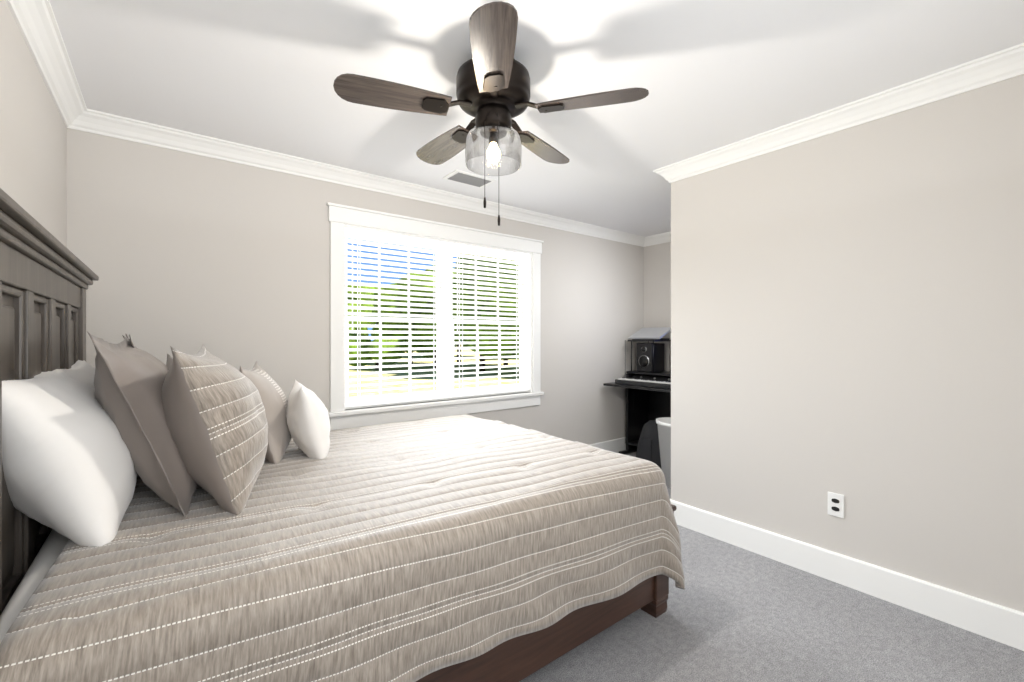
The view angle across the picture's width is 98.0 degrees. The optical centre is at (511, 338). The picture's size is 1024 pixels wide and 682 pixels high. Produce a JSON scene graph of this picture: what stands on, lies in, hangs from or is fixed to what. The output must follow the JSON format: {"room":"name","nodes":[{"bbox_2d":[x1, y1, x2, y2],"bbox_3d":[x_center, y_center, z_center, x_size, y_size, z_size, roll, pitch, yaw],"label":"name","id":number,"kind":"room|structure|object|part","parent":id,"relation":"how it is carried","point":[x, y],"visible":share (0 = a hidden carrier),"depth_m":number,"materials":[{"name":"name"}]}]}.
{"room":"bedroom","nodes":[
{"label":"bedroom","id":0,"kind":"room"},
{"bbox_2d":[0,0,1023,611],"bbox_3d":[0.847,0.050,2.207,5.155,2.440,4.250,0,0,-38],"label":"wall","id":1,"kind":"structure","parent":0,"point":[840,312],"depth_m":2.41,"materials":[{"name":"grey paint"}]},
{"bbox_2d":[6,0,89,127],"bbox_3d":[-1.004,-1.124,0.702,0.084,0.092,3.840,0,0,-38],"label":"crown molding","id":2,"kind":"structure","parent":1,"relation":"attached to","point":[36,22],"depth_m":1.77,"materials":[{"name":"white wood"}]},
{"bbox_2d":[65,109,645,246],"bbox_3d":[-0.338,-1.124,3.734,4.855,0.092,0.084,0,0,-38],"label":"crown molding","id":3,"kind":"structure","parent":1,"relation":"attached to","point":[101,123],"depth_m":2.97,"materials":[{"name":"white wood"}]},
{"bbox_2d":[326,202,543,429],"bbox_3d":[-0.530,-0.146,3.703,1.971,1.562,0.198,0,0,-38],"label":"window","id":4,"kind":"structure","parent":1,"relation":"in","point":[445,243],"depth_m":3.58,"materials":[{"name":"white"}]},
{"bbox_2d":[590,437,625,452],"bbox_3d":[-0.359,1.195,3.761,4.855,0.150,0.016,0,0,-38],"label":"baseboard","id":5,"kind":"structure","parent":1,"relation":"attached to","point":[615,445],"depth_m":4.90,"materials":[{"name":"white wood"}]},
{"bbox_2d":[646,232,670,245],"bbox_3d":[1.965,-1.124,4.656,0.084,0.092,1.230,0,0,-38],"label":"crown molding","id":6,"kind":"structure","parent":1,"relation":"attached to","point":[661,238],"depth_m":5.04,"materials":[{"name":"white wood"}]},
{"bbox_2d":[828,492,843,517],"bbox_3d":[1.690,0.870,2.324,0.008,0.120,0.072,0,0,-38],"label":"electrical outlet","id":7,"kind":"object","parent":1,"relation":"attached to","point":[836,504],"visible":1,"depth_m":2.32,"materials":[{"name":"white plastic"}]},
{"bbox_2d":[653,43,1023,182],"bbox_3d":[1.786,-1.124,2.137,0.084,0.092,2.508,0,0,-38],"label":"crown molding","id":8,"kind":"structure","parent":1,"relation":"attached to","point":[1008,63],"depth_m":2.19,"materials":[{"name":"white wood"}]},
{"bbox_2d":[670,499,1023,650],"bbox_3d":[1.852,1.195,2.108,0.016,0.150,2.500,0,0,-38],"label":"baseboard","id":9,"kind":"structure","parent":1,"relation":"attached to","point":[992,621],"depth_m":2.20,"materials":[{"name":"white wood"}]},
{"bbox_2d":[49,0,1023,236],"bbox_3d":[0.847,-1.230,2.207,5.155,0.120,4.250,0,0,-38],"label":"ceiling","id":10,"kind":"structure","parent":0,"point":[709,75],"depth_m":1.94,"materials":[{"name":"white paint"}]},
{"bbox_2d":[442,169,495,187],"bbox_3d":[-0.312,-1.163,3.264,0.340,0.013,0.200,0,0,-38],"label":"ceiling vent","id":11,"kind":"object","parent":10,"relation":"in","point":[463,177],"visible":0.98,"depth_m":3.24,"materials":[{"name":"white metal"}]},
{"bbox_2d":[333,1,648,225],"bbox_3d":[-0.111,-0.807,1.919,1.202,0.726,1.154,0,0,-38],"label":"fan","id":12,"kind":"object","parent":10,"relation":"hanging from","point":[493,87],"visible":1,"depth_m":1.77,"materials":[{"name":"brown wood"}]},
{"bbox_3d":[-0.417,-0.950,1.753,0.533,0.048,0.146,0,0,-20],"label":"blade","id":13,"kind":"part","parent":12,"relation":"part of","materials":[{"name":"brown wood"}]},
{"bbox_3d":[-0.303,-0.950,2.163,0.146,0.048,0.533,0,0,-38],"label":"blade","id":14,"kind":"part","parent":12,"relation":"part of","materials":[{"name":"brown wood"}]},
{"bbox_3d":[-0.063,-0.950,1.518,0.146,0.048,0.533,0,0,-2],"label":"blade","id":15,"kind":"part","parent":12,"relation":"part of","materials":[{"name":"brown wood"}]},
{"bbox_3d":[-0.078,-0.802,1.879,0.236,0.150,0.236,0,0,-38],"label":"lamp shade","id":16,"kind":"part","parent":12,"relation":"part of","materials":[{"name":"clear glass"}]},
{"bbox_3d":[-0.078,-0.998,1.879,0.312,0.345,0.312,0,0,-38],"label":"motor","id":17,"kind":"part","parent":12,"relation":"part of","materials":[{"name":"brown metal"}]},
{"bbox_3d":[-0.078,-0.783,1.879,0.060,0.084,0.060,0,0,-38],"label":"bulb","id":18,"kind":"part","parent":12,"relation":"part of","materials":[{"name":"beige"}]},
{"bbox_3d":[0.122,-0.950,2.180,0.146,0.048,0.533,0,0,34],"label":"blade","id":19,"kind":"part","parent":12,"relation":"part of","materials":[{"name":"brown wood"}]},
{"bbox_3d":[0.270,-0.950,1.782,0.533,0.048,0.146,0,0,16],"label":"blade","id":20,"kind":"part","parent":12,"relation":"part of","materials":[{"name":"brown wood"}]},
{"bbox_2d":[520,451,1023,681],"bbox_3d":[0.847,1.330,2.207,5.155,0.120,4.250,0,0,-38],"label":"floor","id":21,"kind":"structure","parent":0,"point":[732,613],"depth_m":1.88,"materials":[{"name":"grey carpet"}]},
{"bbox_2d":[0,188,684,681],"bbox_3d":[-0.656,0.484,2.051,2.284,1.572,1.894,0,0,-38],"label":"bed","id":22,"kind":"object","parent":21,"relation":"on","point":[202,514],"visible":1,"depth_m":1.33,"materials":[{"name":"beige fabric"}]},
{"bbox_3d":[-1.498,0.484,1.395,0.135,1.572,1.830,0,0,-38],"label":"headboard","id":23,"kind":"part","parent":22,"relation":"part of","materials":[{"name":"grey wood"}]},
{"bbox_2d":[285,378,330,465],"bbox_3d":[-0.972,0.387,2.127,0.199,0.360,0.410,0,0,-38],"label":"pillow","id":24,"kind":"object","parent":22,"relation":"on","point":[307,421],"depth_m":2.00,"materials":[{"name":"white fabric"}]},
{"bbox_2d":[0,414,684,681],"bbox_3d":[-0.604,0.839,2.092,2.151,0.603,1.894,0,0,-38],"label":"comforter","id":25,"kind":"object","parent":22,"relation":"on","point":[464,547],"depth_m":1.32,"materials":[{"name":"beige fabric"}]},
{"bbox_2d":[603,327,670,453],"bbox_3d":[1.657,0.560,4.474,0.755,1.420,1.260,0,0,-38],"label":"desk","id":26,"kind":"object","parent":21,"relation":"on","point":[646,384],"visible":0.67,"depth_m":4.89,"materials":[{"name":"black painted wood"}]},
{"bbox_2d":[636,420,661,469],"bbox_3d":[1.408,1.040,4.408,0.300,0.460,0.390,0,0,-38],"label":"backpack","id":27,"kind":"object","parent":21,"relation":"on","point":[648,448],"visible":0.6,"depth_m":4.32,"materials":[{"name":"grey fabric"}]},
{"bbox_2d":[656,417,670,487],"bbox_3d":[1.477,0.995,3.829,0.360,0.550,0.495,0,0,-38],"label":"laundry basket","id":28,"kind":"object","parent":21,"relation":"on","point":[664,428],"visible":0.25,"depth_m":3.81,"materials":[{"name":"white plastic"}]},
{"label":"outside","id":29,"kind":"structure","parent":0,"visible":0},
{"bbox_2d":[349,344,518,396],"bbox_3d":[-32.490,2.020,65.698,150.000,0.300,136.350,0,0,-38],"label":"ground","id":30,"kind":"structure","parent":29,"point":[419,378],"depth_m":22.32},
{"bbox_2d":[348,285,373,334],"bbox_3d":[-12.151,-1.089,31.965,4.576,6.117,4.499,0,0,-38],"label":"tree","id":31,"kind":"object","parent":30,"relation":"on","point":[359,310],"visible":0.06,"depth_m":31.85,"materials":[{"name":"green plant"}]},
{"bbox_2d":[365,286,377,335],"bbox_3d":[-14.304,-1.580,41.402,5.275,7.100,5.411,0,0,-38],"label":"tree","id":32,"kind":"object","parent":30,"relation":"on","point":[371,323],"visible":0.04,"depth_m":41.11,"materials":[{"name":"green plant"}]},
{"bbox_2d":[349,283,417,368],"bbox_3d":[-7.991,-0.711,26.863,4.407,5.362,4.610,0,0,-38],"label":"tree","id":33,"kind":"object","parent":30,"relation":"on","point":[383,340],"visible":0.35,"depth_m":25.87,"materials":[{"name":"green plant"}]},
{"bbox_2d":[405,317,432,363],"bbox_3d":[-6.693,-1.022,32.020,4.972,5.984,3.840,0,0,-38],"label":"tree","id":34,"kind":"object","parent":30,"relation":"on","point":[421,351],"visible":0.02,"depth_m":31.07,"materials":[{"name":"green plant"}]},
{"bbox_2d":[397,270,464,368],"bbox_3d":[-4.754,-1.001,26.800,4.743,5.943,5.055,0,0,-38],"label":"tree","id":35,"kind":"object","parent":30,"relation":"on","point":[424,313],"visible":0.1,"depth_m":25.51,"materials":[{"name":"green plant"}]},
{"bbox_2d":[425,265,460,365],"bbox_3d":[-3.309,-1.563,30.190,5.250,7.067,4.701,0,0,-38],"label":"tree","id":36,"kind":"object","parent":30,"relation":"on","point":[460,341],"visible":0.02,"depth_m":29.65,"materials":[{"name":"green plant"}]},
{"bbox_2d":[453,253,505,371],"bbox_3d":[-0.970,-1.603,24.856,5.364,7.147,4.878,0,0,-38],"label":"tree","id":37,"kind":"object","parent":30,"relation":"on","point":[464,340],"visible":0.06,"depth_m":23.52,"materials":[{"name":"green plant"}]},
{"bbox_2d":[463,255,518,359],"bbox_3d":[0.902,-2.276,22.849,7.980,8.492,6.742,0,0,-38],"label":"tree","id":38,"kind":"object","parent":30,"relation":"on","point":[490,335],"visible":0.19,"depth_m":20.77,"materials":[{"name":"green plant"}]},
{"bbox_2d":[503,350,518,365],"bbox_3d":[0.119,-2.169,28.574,6.556,8.277,5.995,0,0,-38],"label":"tree","id":39,"kind":"object","parent":30,"relation":"on","point":[511,354],"depth_m":27.17,"materials":[{"name":"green plant"}]}
]}

